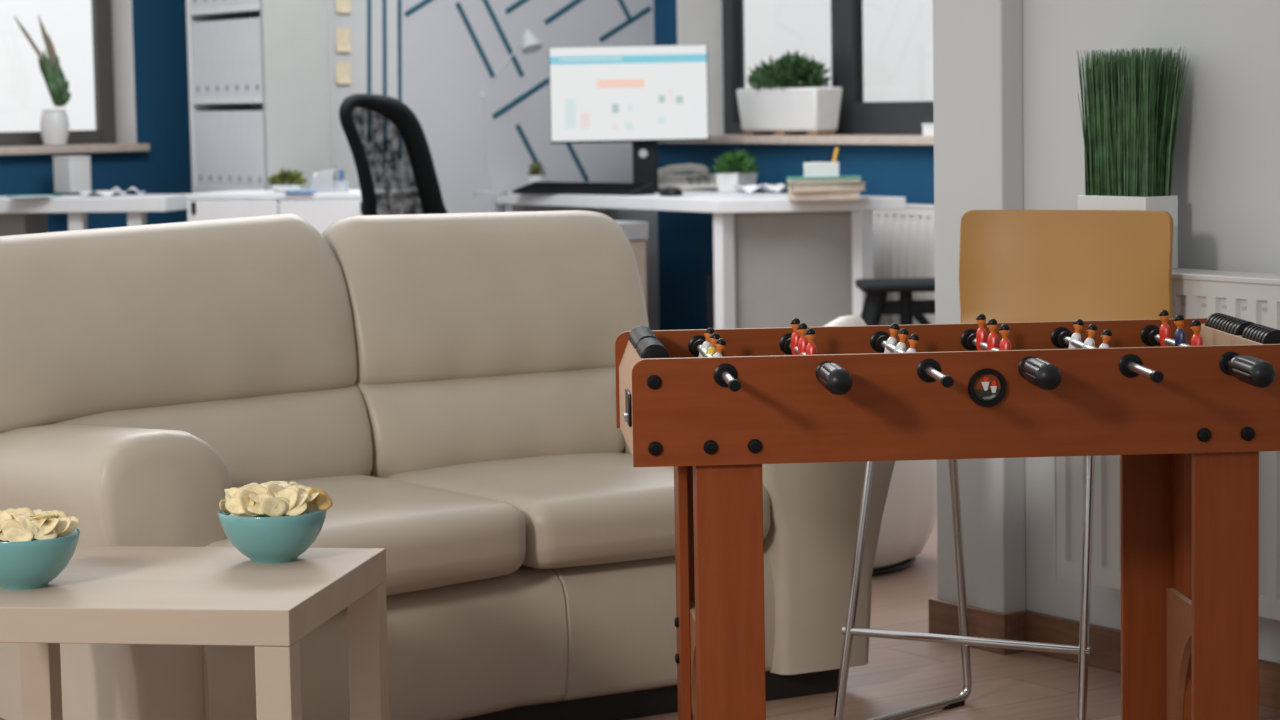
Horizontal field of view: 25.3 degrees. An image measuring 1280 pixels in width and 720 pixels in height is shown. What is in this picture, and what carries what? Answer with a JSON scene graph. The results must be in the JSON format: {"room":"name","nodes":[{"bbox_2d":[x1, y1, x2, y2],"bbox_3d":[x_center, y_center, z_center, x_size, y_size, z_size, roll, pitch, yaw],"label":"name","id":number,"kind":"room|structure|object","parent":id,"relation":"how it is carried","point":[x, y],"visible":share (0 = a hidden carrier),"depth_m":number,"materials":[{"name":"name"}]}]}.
{"room":"office break area","nodes":[
{"label":"office break area","id":0,"kind":"room"},
{"bbox_2d":[0,0,191,231],"bbox_3d":[-3.540,-1.236,11.482,4.100,2.750,0.300,-5,6,-33],"label":"wall","id":1,"kind":"structure","parent":0,"point":[160,50],"depth_m":12.26,"materials":[{"name":"blue paint"}]},
{"bbox_2d":[0,0,149,154],"bbox_3d":[-3.006,-1.543,11.755,1.930,1.408,0.328,-5,6,-33],"label":"window","id":2,"kind":"structure","parent":1,"relation":"in","point":[112,24],"depth_m":12.32,"materials":[{"name":"brown metal"}]},
{"bbox_2d":[14,15,70,145],"bbox_3d":[-2.518,-1.181,12.040,0.211,0.551,0.122,-3,6,-23],"label":"plant","id":3,"kind":"object","parent":2,"relation":"on","point":[54,124],"visible":1,"depth_m":12.03,"materials":[{"name":"green plant"}]},
{"bbox_2d":[249,0,659,329],"bbox_3d":[-0.775,-1.356,12.239,1.885,2.750,0.204,-5,6,-33],"label":"wall","id":4,"kind":"structure","parent":0,"point":[435,57],"depth_m":12.21,"materials":[{"name":"grey paint"}]},
{"bbox_2d":[335,28,350,51],"bbox_3d":[-1.230,-1.327,11.814,0.067,0.099,0.013,-4,6,-33],"label":"sticky note","id":5,"kind":"object","parent":4,"relation":"attached to","point":[343,44],"visible":1,"depth_m":11.82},
{"bbox_2d":[335,62,350,83],"bbox_3d":[-1.231,-1.191,11.824,0.067,0.092,0.013,-4,6,-33],"label":"sticky note","id":6,"kind":"object","parent":4,"relation":"attached to","point":[342,69],"visible":1,"depth_m":11.82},
{"bbox_2d":[335,0,350,12],"bbox_3d":[-1.228,-1.470,11.803,0.068,0.066,0.013,-5,6,-33],"label":"sticky note","id":7,"kind":"object","parent":4,"relation":"attached to","point":[342,6],"visible":1,"depth_m":11.80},
{"bbox_2d":[0,511,1279,719],"bbox_3d":[0.510,0.566,6.581,13.000,0.080,19.000,-1,5,0],"label":"floor","id":8,"kind":"structure","parent":0,"point":[898,675],"depth_m":5.52,"materials":[{"name":"brown wood"}]},
{"bbox_2d":[0,194,186,235],"bbox_3d":[-2.351,-0.266,11.464,1.096,0.780,0.360,0,5,12],"label":"desk","id":9,"kind":"object","parent":8,"relation":"on","point":[18,216],"visible":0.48,"depth_m":11.25,"materials":[{"name":"white laminate"}]},
{"bbox_2d":[7,195,61,197],"bbox_3d":[-2.424,-0.656,11.419,0.170,0.006,0.150,0,5,12],"label":"folder","id":10,"kind":"object","parent":9,"relation":"on","point":[19,195],"visible":0.79,"depth_m":11.38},
{"bbox_2d":[52,156,90,192],"bbox_3d":[-2.372,-0.775,11.906,0.114,0.152,0.114,3,7,40],"label":"box","id":11,"kind":"object","parent":9,"relation":"on","point":[72,174],"visible":0.95,"depth_m":11.87,"materials":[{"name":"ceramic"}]},
{"bbox_2d":[78,190,121,196],"bbox_3d":[-2.159,-0.667,11.393,0.160,0.023,0.120,-3,6,-17],"label":"paper sheet","id":12,"kind":"object","parent":9,"relation":"on","point":[100,193],"visible":1,"depth_m":11.37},
{"bbox_2d":[111,187,144,194],"bbox_3d":[-2.079,-0.684,11.524,0.121,0.031,0.110,1,6,17],"label":"paper sheet","id":13,"kind":"object","parent":9,"relation":"on","point":[114,188],"visible":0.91,"depth_m":11.50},
{"bbox_2d":[0,546,388,719],"bbox_3d":[-0.721,0.541,4.217,0.585,0.450,0.535,0,5,9],"label":"coffee table","id":14,"kind":"object","parent":8,"relation":"on","point":[149,595],"visible":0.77,"depth_m":4.08,"materials":[{"name":"beige wood"}]},
{"bbox_2d":[0,528,79,589],"bbox_3d":[-0.892,0.288,4.120,0.165,0.078,0.165,-1,5,0],"label":"bowl","id":15,"kind":"object","parent":14,"relation":"on","point":[24,565],"visible":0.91,"depth_m":4.06,"materials":[{"name":"teal ceramic"}]},
{"bbox_2d":[0,511,11,523],"bbox_3d":[-0.917,0.236,4.087,0.042,0.037,0.016,2,6,27],"label":"chip","id":16,"kind":"object","parent":15,"relation":"in","point":[5,515],"visible":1,"depth_m":4.09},
{"bbox_2d":[1,519,20,534],"bbox_3d":[-0.892,0.244,4.066,0.038,0.034,0.016,-2,5,-6],"label":"chip","id":17,"kind":"object","parent":15,"relation":"in","point":[8,523],"visible":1,"depth_m":4.07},
{"bbox_2d":[4,527,32,541],"bbox_3d":[-0.884,0.250,4.055,0.041,0.024,0.021,-3,6,-16],"label":"chip","id":18,"kind":"object","parent":15,"relation":"on","point":[13,534],"visible":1,"depth_m":4.05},
{"bbox_2d":[12,507,33,514],"bbox_3d":[-0.899,0.228,4.133,0.039,0.024,0.033,-2,5,-14],"label":"chip","id":19,"kind":"object","parent":15,"relation":"in","point":[25,510],"visible":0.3,"depth_m":4.14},
{"bbox_2d":[19,516,39,532],"bbox_3d":[-0.867,0.237,4.077,0.042,0.028,0.031,-5,7,-36],"label":"chip","id":20,"kind":"object","parent":15,"relation":"in","point":[23,523],"visible":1,"depth_m":4.07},
{"bbox_2d":[28,521,56,539],"bbox_3d":[-0.854,0.244,4.072,0.040,0.027,0.030,-5,7,-37],"label":"chip","id":21,"kind":"object","parent":15,"relation":"in","point":[53,534],"visible":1,"depth_m":4.07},
{"bbox_2d":[32,514,55,520],"bbox_3d":[-0.865,0.232,4.111,0.042,0.023,0.038,-4,6,-28],"label":"chip","id":22,"kind":"object","parent":15,"relation":"in","point":[48,516],"visible":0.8,"depth_m":4.10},
{"bbox_2d":[42,517,59,534],"bbox_3d":[-0.854,0.238,4.084,0.048,0.023,0.036,0,5,10],"label":"chip","id":23,"kind":"object","parent":15,"relation":"in","point":[52,525],"visible":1,"depth_m":4.08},
{"bbox_2d":[41,510,67,536],"bbox_3d":[-0.846,0.236,4.111,0.044,0.038,0.022,-3,6,-25],"label":"chip","id":24,"kind":"object","parent":15,"relation":"in","point":[60,513],"visible":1,"depth_m":4.12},
{"bbox_2d":[56,517,70,534],"bbox_3d":[-0.841,0.239,4.098,0.046,0.025,0.026,-1,5,-4],"label":"chip","id":25,"kind":"object","parent":15,"relation":"in","point":[64,523],"visible":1,"depth_m":4.10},
{"bbox_2d":[56,516,78,537],"bbox_3d":[-0.833,0.242,4.119,0.044,0.029,0.034,3,6,35],"label":"chip","id":26,"kind":"object","parent":15,"relation":"in","point":[74,521],"visible":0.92,"depth_m":4.11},
{"bbox_2d":[217,509,326,563],"bbox_3d":[-0.555,0.264,4.314,0.165,0.078,0.165,-1,5,0],"label":"bowl","id":27,"kind":"object","parent":14,"relation":"on","point":[264,539],"visible":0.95,"depth_m":4.25,"materials":[{"name":"teal ceramic"}]},
{"bbox_2d":[219,499,227,512],"bbox_3d":[-0.627,0.220,4.296,0.006,0.020,0.024,1,6,24],"label":"chip","id":28,"kind":"object","parent":27,"relation":"in","point":[222,502],"visible":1,"depth_m":4.29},
{"bbox_2d":[225,487,240,513],"bbox_3d":[-0.605,0.212,4.285,0.047,0.038,0.020,3,7,38],"label":"chip","id":29,"kind":"object","parent":27,"relation":"in","point":[231,491],"visible":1,"depth_m":4.29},
{"bbox_2d":[225,496,253,513],"bbox_3d":[-0.599,0.217,4.265,0.046,0.024,0.021,0,5,13],"label":"chip","id":30,"kind":"object","parent":27,"relation":"in","point":[233,505],"visible":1,"depth_m":4.27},
{"bbox_2d":[229,513,253,516],"bbox_3d":[-0.599,0.238,4.312,0.039,0.016,0.038,2,6,27],"label":"chip","id":31,"kind":"object","parent":27,"relation":"in","point":[231,514],"visible":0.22,"depth_m":4.32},
{"bbox_2d":[239,489,257,514],"bbox_3d":[-0.582,0.212,4.265,0.017,0.038,0.041,3,7,40],"label":"chip","id":32,"kind":"object","parent":27,"relation":"in","point":[244,497],"visible":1,"depth_m":4.26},
{"bbox_2d":[239,484,266,494],"bbox_3d":[-0.579,0.207,4.280,0.046,0.040,0.016,-2,5,-8],"label":"chip","id":33,"kind":"object","parent":27,"relation":"in","point":[257,488],"visible":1,"depth_m":4.28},
{"bbox_2d":[249,494,260,502],"bbox_3d":[-0.571,0.207,4.268,0.030,0.013,0.027,-2,5,-11],"label":"chip","id":34,"kind":"object","parent":27,"relation":"in","point":[254,498],"visible":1,"depth_m":4.26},
{"bbox_2d":[247,502,263,514],"bbox_3d":[-0.569,0.219,4.253,0.034,0.021,0.028,-1,5,-5],"label":"chip","id":35,"kind":"object","parent":27,"relation":"in","point":[256,509],"visible":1,"depth_m":4.25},
{"bbox_2d":[258,493,276,508],"bbox_3d":[-0.556,0.212,4.259,0.032,0.024,0.020,1,6,21],"label":"chip","id":36,"kind":"object","parent":27,"relation":"in","point":[262,496],"visible":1,"depth_m":4.26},
{"bbox_2d":[260,497,286,516],"bbox_3d":[-0.547,0.220,4.247,0.043,0.029,0.015,-6,7,-40],"label":"chip","id":37,"kind":"object","parent":27,"relation":"in","point":[267,505],"visible":1,"depth_m":4.25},
{"bbox_2d":[267,483,284,495],"bbox_3d":[-0.543,0.203,4.285,0.020,0.035,0.045,3,7,36],"label":"chip","id":38,"kind":"object","parent":27,"relation":"in","point":[271,487],"visible":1,"depth_m":4.28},
{"bbox_2d":[275,497,289,514],"bbox_3d":[-0.538,0.218,4.259,0.031,0.026,0.015,-4,6,-30],"label":"chip","id":39,"kind":"object","parent":27,"relation":"in","point":[286,500],"visible":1,"depth_m":4.26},
{"bbox_2d":[275,488,297,510],"bbox_3d":[-0.533,0.210,4.270,0.045,0.036,0.018,1,6,24],"label":"chip","id":40,"kind":"object","parent":27,"relation":"in","point":[291,494],"visible":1,"depth_m":4.27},
{"bbox_2d":[286,498,306,515],"bbox_3d":[-0.517,0.220,4.264,0.039,0.024,0.024,-1,5,2],"label":"chip","id":41,"kind":"object","parent":27,"relation":"in","point":[295,510],"visible":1,"depth_m":4.26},
{"bbox_2d":[298,494,308,506],"bbox_3d":[-0.516,0.212,4.278,0.042,0.020,0.028,2,6,28],"label":"chip","id":42,"kind":"object","parent":27,"relation":"in","point":[303,497],"visible":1,"depth_m":4.27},
{"bbox_2d":[297,484,315,502],"bbox_3d":[-0.507,0.204,4.304,0.036,0.030,0.023,-2,5,-10],"label":"chip","id":43,"kind":"object","parent":27,"relation":"in","point":[306,489],"visible":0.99,"depth_m":4.31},
{"bbox_2d":[306,503,317,511],"bbox_3d":[-0.495,0.213,4.311,0.039,0.033,0.018,-1,5,-2],"label":"chip","id":44,"kind":"object","parent":27,"relation":"in","point":[311,507],"visible":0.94,"depth_m":4.31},
{"bbox_2d":[306,492,318,502],"bbox_3d":[-0.504,0.208,4.292,0.046,0.016,0.030,2,6,27],"label":"chip","id":45,"kind":"object","parent":27,"relation":"in","point":[313,496],"visible":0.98,"depth_m":4.29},
{"bbox_2d":[308,488,326,504],"bbox_3d":[-0.488,0.206,4.306,0.032,0.026,0.011,-4,6,-27],"label":"chip","id":46,"kind":"object","parent":27,"relation":"in","point":[312,490],"visible":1,"depth_m":4.30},
{"bbox_2d":[315,492,332,509],"bbox_3d":[-0.477,0.213,4.301,0.026,0.027,0.009,-5,7,-36],"label":"chip","id":47,"kind":"object","parent":27,"relation":"in","point":[323,501],"visible":1,"depth_m":4.30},
{"bbox_2d":[186,0,330,193],"bbox_3d":[-1.545,-1.050,11.525,0.280,2.300,0.715,-5,6,-33],"label":"bookshelf","id":48,"kind":"object","parent":8,"relation":"on","point":[294,98],"visible":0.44,"depth_m":11.24,"materials":[{"name":"white wood"}]},
{"bbox_2d":[191,0,200,7],"bbox_3d":[-1.721,-1.598,11.696,0.237,0.305,0.092,-5,6,-33],"label":"binder","id":49,"kind":"object","parent":48,"relation":"on","point":[194,3],"visible":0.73,"depth_m":11.64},
{"bbox_2d":[192,22,202,96],"bbox_3d":[-1.714,-1.237,11.729,0.237,0.305,0.092,-5,6,-33],"label":"binder","id":50,"kind":"object","parent":48,"relation":"on","point":[196,26],"visible":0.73,"depth_m":11.66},
{"bbox_2d":[200,0,209,7],"bbox_3d":[-1.670,-1.592,11.619,0.237,0.305,0.092,-5,6,-33],"label":"binder","id":51,"kind":"object","parent":48,"relation":"on","point":[204,3],"visible":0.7,"depth_m":11.57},
{"bbox_2d":[201,21,212,96],"bbox_3d":[-1.664,-1.230,11.653,0.237,0.305,0.092,-5,6,-33],"label":"binder","id":52,"kind":"object","parent":48,"relation":"on","point":[205,26],"visible":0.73,"depth_m":11.59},
{"bbox_2d":[210,0,219,6],"bbox_3d":[-1.620,-1.586,11.543,0.237,0.305,0.092,-5,6,-33],"label":"binder","id":53,"kind":"object","parent":48,"relation":"on","point":[213,3],"visible":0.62,"depth_m":11.49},
{"bbox_2d":[194,110,244,185],"bbox_3d":[-1.708,-0.875,11.763,0.237,0.305,0.092,-5,6,-33],"label":"binder","id":54,"kind":"object","parent":48,"relation":"on","point":[199,115],"visible":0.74,"depth_m":11.70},
{"bbox_2d":[211,20,232,96],"bbox_3d":[-1.613,-1.224,11.576,0.237,0.305,0.092,-5,6,-33],"label":"binder","id":55,"kind":"object","parent":48,"relation":"on","point":[215,25],"visible":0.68,"depth_m":11.51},
{"bbox_2d":[204,110,247,185],"bbox_3d":[-1.657,-0.869,11.686,0.237,0.305,0.092,-5,6,-33],"label":"binder","id":56,"kind":"object","parent":48,"relation":"on","point":[208,115],"visible":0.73,"depth_m":11.62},
{"bbox_2d":[220,20,232,96],"bbox_3d":[-1.563,-1.218,11.500,0.237,0.305,0.092,-5,6,-33],"label":"binder","id":57,"kind":"object","parent":48,"relation":"on","point":[225,24],"visible":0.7,"depth_m":11.44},
{"bbox_2d":[214,110,251,186],"bbox_3d":[-1.607,-0.863,11.610,0.237,0.305,0.092,-5,6,-33],"label":"binder","id":58,"kind":"object","parent":48,"relation":"on","point":[218,115],"visible":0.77,"depth_m":11.54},
{"bbox_2d":[230,0,239,4],"bbox_3d":[-1.518,-1.573,11.390,0.237,0.305,0.092,-5,6,-33],"label":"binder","id":59,"kind":"object","parent":48,"relation":"on","point":[232,2],"visible":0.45,"depth_m":11.34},
{"bbox_2d":[230,19,242,95],"bbox_3d":[-1.512,-1.212,11.424,0.237,0.305,0.092,-5,6,-33],"label":"binder","id":60,"kind":"object","parent":48,"relation":"on","point":[236,59],"visible":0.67,"depth_m":11.36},
{"bbox_2d":[223,110,254,186],"bbox_3d":[-1.556,-0.857,11.534,0.237,0.305,0.092,-5,6,-33],"label":"binder","id":61,"kind":"object","parent":48,"relation":"on","point":[227,115],"visible":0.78,"depth_m":11.47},
{"bbox_2d":[233,110,257,187],"bbox_3d":[-1.506,-0.851,11.457,0.237,0.305,0.092,-5,6,-33],"label":"binder","id":62,"kind":"object","parent":48,"relation":"on","point":[237,115],"visible":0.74,"depth_m":11.39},
{"bbox_2d":[240,18,252,95],"bbox_3d":[-1.461,-1.206,11.347,0.237,0.305,0.092,-5,6,-33],"label":"binder","id":63,"kind":"object","parent":48,"relation":"on","point":[245,24],"visible":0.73,"depth_m":11.28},
{"bbox_2d":[243,110,261,187],"bbox_3d":[-1.455,-0.844,11.381,0.237,0.305,0.092,-5,6,-33],"label":"binder","id":64,"kind":"object","parent":48,"relation":"on","point":[248,122],"visible":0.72,"depth_m":11.32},
{"bbox_2d":[250,18,261,95],"bbox_3d":[-1.411,-1.200,11.271,0.237,0.305,0.092,-5,6,-33],"label":"binder","id":65,"kind":"object","parent":48,"relation":"on","point":[255,22],"visible":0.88,"depth_m":11.21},
{"bbox_2d":[253,110,264,187],"bbox_3d":[-1.404,-0.838,11.304,0.237,0.305,0.092,-5,6,-33],"label":"binder","id":66,"kind":"object","parent":48,"relation":"on","point":[257,115],"visible":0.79,"depth_m":11.24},
{"bbox_2d":[185,189,361,233],"bbox_3d":[-1.277,-0.244,10.900,0.800,0.800,0.424,1,6,21],"label":"base cabinet","id":67,"kind":"object","parent":8,"relation":"on","point":[321,210],"visible":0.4,"depth_m":10.69,"materials":[{"name":"laminate"}]},
{"bbox_2d":[266,168,307,192],"bbox_3d":[-1.337,-0.683,10.797,0.162,0.097,0.171,-1,5,0],"label":"potted plant","id":68,"kind":"object","parent":67,"relation":"on","point":[284,181],"visible":0.99,"depth_m":10.76,"materials":[{"name":"plant"}]},
{"bbox_2d":[285,190,315,193],"bbox_3d":[-1.265,-0.629,10.665,0.115,0.010,0.060,1,6,21],"label":"notebook","id":69,"kind":"object","parent":67,"relation":"on","point":[291,191],"visible":1,"depth_m":10.64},
{"bbox_2d":[310,169,338,192],"bbox_3d":[-1.182,-0.670,10.674,0.095,0.088,0.073,0,5,15],"label":"file holder","id":70,"kind":"object","parent":67,"relation":"on","point":[322,182],"visible":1,"depth_m":10.64,"materials":[{"name":"plastic"}]},
{"bbox_2d":[333,180,348,192],"bbox_3d":[-1.121,-0.648,10.655,0.068,0.045,0.068,-1,5,0],"label":"pen cup","id":71,"kind":"object","parent":67,"relation":"on","point":[338,186],"visible":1,"depth_m":10.62,"materials":[{"name":"plastic"}]},
{"bbox_2d":[339,93,447,214],"bbox_3d":[-0.768,-0.283,9.256,0.610,1.164,0.581,-1,5,0],"label":"office chair","id":72,"kind":"object","parent":8,"relation":"on","point":[388,144],"visible":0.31,"depth_m":9.29,"materials":[{"name":"black plastic"}]},
{"bbox_2d":[0,210,894,719],"bbox_3d":[-0.426,0.190,5.376,1.756,0.925,1.004,-5,7,-36],"label":"sofa","id":73,"kind":"object","parent":8,"relation":"on","point":[447,381],"visible":0.73,"depth_m":5.21,"materials":[{"name":"beige leather"}]},
{"bbox_2d":[0,214,372,486],"bbox_3d":[-0.915,0.007,5.263,0.889,0.523,0.339,-6,7,-42],"label":"cushion","id":74,"kind":"object","parent":73,"relation":"on","point":[251,338],"depth_m":5.24,"materials":[{"name":"beige leather"}]},
{"bbox_2d":[206,474,525,595],"bbox_3d":[-0.630,0.319,5.062,0.674,0.158,0.718,-5,7,-36],"label":"seat cushion","id":75,"kind":"object","parent":73,"relation":"on","point":[440,534],"depth_m":4.95,"materials":[{"name":"beige leather"}]},
{"bbox_2d":[321,210,648,477],"bbox_3d":[-0.312,-0.041,5.724,0.680,0.513,0.342,-4,6,-31],"label":"cushion","id":76,"kind":"object","parent":73,"relation":"on","point":[457,341],"depth_m":5.60,"materials":[{"name":"beige leather"}]},
{"bbox_2d":[385,452,769,568],"bbox_3d":[-0.147,0.279,5.432,0.580,0.156,0.666,-4,6,-31],"label":"seat cushion","id":77,"kind":"object","parent":73,"relation":"on","point":[579,510],"depth_m":5.17,"materials":[{"name":"beige leather"}]},
{"bbox_2d":[614,220,648,310],"bbox_3d":[-0.301,-0.212,11.153,0.442,0.655,0.565,-5,6,-33],"label":"drawer pedestal","id":78,"kind":"object","parent":8,"relation":"on","point":[636,232],"visible":0.05,"depth_m":11.00,"materials":[{"name":"white metal"}]},
{"bbox_2d":[496,190,905,328],"bbox_3d":[0.202,-0.302,11.564,0.573,0.740,2.084,-5,6,-33],"label":"desk","id":79,"kind":"object","parent":8,"relation":"on","point":[778,260],"visible":0.54,"depth_m":10.96,"materials":[{"name":"white laminate"}]},
{"bbox_2d":[474,29,542,194],"bbox_3d":[-0.548,-1.032,11.879,0.301,0.684,0.140,-1,5,0],"label":"desk lamp","id":80,"kind":"object","parent":79,"relation":"on","point":[530,42],"visible":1,"depth_m":11.86,"materials":[{"name":"grey metal"}]},
{"bbox_2d":[527,161,545,182],"bbox_3d":[-0.442,-0.784,12.173,0.081,0.132,0.098,-1,5,0],"label":"potted plant","id":81,"kind":"object","parent":79,"relation":"on","point":[535,177],"visible":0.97,"depth_m":12.15,"materials":[{"name":"plant"}]},
{"bbox_2d":[512,182,654,195],"bbox_3d":[-0.240,-0.711,11.804,0.130,0.046,0.734,-6,7,-43],"label":"keyboard","id":82,"kind":"object","parent":79,"relation":"on","point":[571,188],"visible":1,"depth_m":11.74,"materials":[{"name":"black plastic"}]},
{"bbox_2d":[549,44,708,192],"bbox_3d":[-0.044,-1.001,11.858,0.658,0.608,0.200,-1,5,0],"label":"monitor","id":83,"kind":"object","parent":79,"relation":"on","point":[645,96],"visible":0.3,"depth_m":11.81,"materials":[{"name":"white plastic"}]},
{"bbox_2d":[659,186,682,195],"bbox_3d":[0.124,-0.677,11.403,0.092,0.041,0.136,-3,6,-17],"label":"mouse","id":84,"kind":"object","parent":79,"relation":"on","point":[667,191],"visible":1,"depth_m":11.36,"materials":[{"name":"black plastic"}]},
{"bbox_2d":[658,163,717,189],"bbox_3d":[0.183,-0.781,12.134,0.293,0.110,0.200,-1,5,-3],"label":"desk phone","id":85,"kind":"object","parent":79,"relation":"on","point":[701,180],"visible":0.73,"depth_m":12.12,"materials":[{"name":"beige plastic"}]},
{"bbox_2d":[694,194,750,196],"bbox_3d":[0.324,-0.648,11.265,0.220,0.001,0.200,-2,5,-9],"label":"paper sheet","id":86,"kind":"object","parent":79,"relation":"on","point":[743,194],"visible":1,"depth_m":11.26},
{"bbox_2d":[711,147,759,191],"bbox_3d":[0.392,-0.792,11.808,0.184,0.184,0.191,2,6,34],"label":"potted plant","id":87,"kind":"object","parent":79,"relation":"on","point":[730,162],"visible":0.99,"depth_m":11.77,"materials":[{"name":"green plant"}]},
{"bbox_2d":[732,184,787,193],"bbox_3d":[0.495,-0.698,11.581,0.200,0.036,0.140,-4,6,-29],"label":"paper sheet","id":88,"kind":"object","parent":79,"relation":"on","point":[750,188],"visible":0.95,"depth_m":11.55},
{"bbox_2d":[788,190,860,200],"bbox_3d":[0.695,-0.624,10.767,0.260,0.032,0.190,-1,5,-1],"label":"book","id":89,"kind":"object","parent":79,"relation":"on","point":[816,195],"visible":0.88,"depth_m":10.68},
{"bbox_2d":[788,182,865,191],"bbox_3d":[0.705,-0.656,10.764,0.270,0.030,0.200,-1,5,-3],"label":"book","id":90,"kind":"object","parent":89,"relation":"on","point":[804,187],"visible":0.84,"depth_m":10.67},
{"bbox_2d":[786,176,861,183],"bbox_3d":[0.694,-0.681,10.762,0.275,0.020,0.200,-1,5,1],"label":"book","id":91,"kind":"object","parent":90,"relation":"on","point":[841,179],"visible":0.96,"depth_m":10.67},
{"bbox_2d":[804,162,838,177],"bbox_3d":[0.683,-0.717,10.738,0.130,0.055,0.060,-1,5,0],"label":"pen cup","id":92,"kind":"object","parent":91,"relation":"on","point":[812,169],"visible":1,"depth_m":10.71,"materials":[{"name":"white ceramic"}]},
{"bbox_2d":[832,147,838,161],"bbox_3d":[0.732,-0.748,10.738,0.041,0.108,0.014,-2,5,-10],"label":"pencil","id":93,"kind":"object","parent":92,"relation":"in","point":[836,148],"visible":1,"depth_m":10.73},
{"bbox_2d":[707,271,714,328],"bbox_3d":[0.490,-0.148,11.529,0.406,0.430,0.200,-5,6,-33],"label":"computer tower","id":94,"kind":"object","parent":8,"relation":"on","point":[710,275],"visible":0.18,"depth_m":11.46,"materials":[{"name":"black plastic"}]},
{"bbox_2d":[823,315,936,575],"bbox_3d":[0.411,0.195,6.906,0.620,0.604,0.619,-1,5,0],"label":"bean bag","id":95,"kind":"object","parent":8,"relation":"on","point":[909,514],"visible":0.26,"depth_m":6.73,"materials":[{"name":"white leather"}]},
{"bbox_2d":[855,278,934,325],"bbox_3d":[1.002,-0.063,10.427,0.490,0.453,0.340,-1,5,0],"label":"stool","id":96,"kind":"object","parent":8,"relation":"on","point":[875,304],"visible":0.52,"depth_m":10.31,"materials":[{"name":"plastic"}]},
{"bbox_2d":[615,310,1279,719],"bbox_3d":[0.494,0.337,4.388,1.031,0.782,0.725,-1,5,-3],"label":"foosball table","id":97,"kind":"object","parent":8,"relation":"on","point":[1188,407],"visible":1,"depth_m":4.21,"materials":[{"name":"brown wood"}]},
{"bbox_2d":[973,374,1000,400],"bbox_3d":[0.509,0.040,4.182,0.041,0.041,0.003,-1,5,-3],"label":"picture","id":98,"kind":"object","parent":97,"relation":"attached to","point":[986,387],"depth_m":4.18,"materials":[{"name":"plastic"}]},
{"bbox_2d":[834,210,1173,719],"bbox_3d":[0.659,0.200,5.107,0.472,0.917,0.494,2,6,29],"label":"bar stool","id":99,"kind":"object","parent":8,"relation":"on","point":[1015,265],"visible":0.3,"depth_m":5.23,"materials":[{"name":"tan wood"},{"name":"chrome"}]},
{"bbox_2d":[654,0,933,329],"bbox_3d":[1.091,-1.317,11.450,0.360,2.750,3.220,-5,6,-33],"label":"wall","id":100,"kind":"structure","parent":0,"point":[685,239],"depth_m":12.41,"materials":[{"name":"blue paint"}]},
{"bbox_2d":[657,0,933,144],"bbox_3d":[0.829,-1.601,11.704,0.357,1.420,2.370,-5,6,-33],"label":"window","id":101,"kind":"structure","parent":100,"relation":"attached to","point":[717,24],"depth_m":11.96,"materials":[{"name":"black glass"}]},
{"bbox_2d":[736,50,841,135],"bbox_3d":[0.626,-1.129,12.017,0.239,0.361,0.568,-5,6,-33],"label":"planter","id":102,"kind":"object","parent":101,"relation":"on","point":[795,107],"visible":1,"depth_m":11.92,"materials":[{"name":"white ceramic"}]},
{"bbox_2d":[922,123,933,136],"bbox_3d":[1.181,-0.891,11.037,0.084,0.050,0.184,-5,6,-33],"label":"box","id":103,"kind":"object","parent":101,"relation":"on","point":[928,129],"visible":0.23,"depth_m":11.06,"materials":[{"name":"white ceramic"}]},
{"bbox_2d":[873,204,934,324],"bbox_3d":[0.976,-0.343,11.320,0.102,0.560,1.406,-5,6,-33],"label":"radiator","id":104,"kind":"object","parent":100,"relation":"attached to","point":[903,240],"visible":0.18,"depth_m":11.14,"materials":[{"name":"metal"}]},
{"bbox_2d":[906,204,933,208],"bbox_3d":[0.959,-0.615,11.287,0.073,0.012,1.406,-5,6,-33],"label":"grille","id":105,"kind":"object","parent":104,"relation":"attached to","point":[908,206],"depth_m":11.05,"materials":[{"name":"metal"}]},
{"bbox_2d":[933,0,1025,612],"bbox_3d":[0.681,-0.782,5.766,0.058,2.750,0.216,-5,6,-33],"label":"pillar","id":106,"kind":"structure","parent":0,"point":[978,44],"depth_m":5.79,"materials":[{"name":"white paint"}]},
{"bbox_2d":[928,597,1028,654],"bbox_3d":[0.700,0.545,5.885,0.071,0.083,0.242,-5,6,-33],"label":"baseboard","id":107,"kind":"structure","parent":106,"relation":"attached to","point":[943,615],"depth_m":5.83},
{"bbox_2d":[1022,0,1279,662],"bbox_3d":[1.927,-0.648,4.075,0.150,2.750,4.425,-5,6,-33],"label":"wall","id":108,"kind":"structure","parent":0,"point":[1226,172],"depth_m":5.34,"materials":[{"name":"white paint"}]},
{"bbox_2d":[1026,611,1279,708],"bbox_3d":[1.948,0.693,4.054,0.016,0.083,4.200,-5,6,-33],"label":"baseboard","id":109,"kind":"structure","parent":108,"relation":"attached to","point":[1105,642],"depth_m":5.62,"materials":[{"name":"wood"}]},
{"bbox_2d":[1054,268,1279,619],"bbox_3d":[1.353,0.176,4.779,0.142,0.604,1.806,-5,6,-33],"label":"radiator","id":110,"kind":"object","parent":108,"relation":"attached to","point":[1253,297],"visible":0.28,"depth_m":5.18,"materials":[{"name":"metal"}]},
{"bbox_2d":[1077,47,1189,268],"bbox_3d":[0.921,-0.378,5.340,0.129,0.411,0.214,-5,6,-33],"label":"potted grass","id":111,"kind":"object","parent":110,"relation":"on","point":[1129,148],"depth_m":5.29,"materials":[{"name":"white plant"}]},
{"bbox_2d":[1078,195,1177,268],"bbox_3d":[0.914,-0.241,5.348,0.082,0.136,0.185,-5,6,-33],"label":"pot","id":112,"kind":"object","parent":111,"relation":"attached to","point":[1168,203],"depth_m":5.29,"materials":[{"name":"white ceramic"}]},
{"bbox_2d":[1172,268,1279,285],"bbox_3d":[1.332,-0.118,4.740,0.103,0.012,1.806,-5,6,-33],"label":"grille","id":113,"kind":"object","parent":110,"relation":"attached to","point":[1180,276],"depth_m":5.12,"materials":[{"name":"metal"}]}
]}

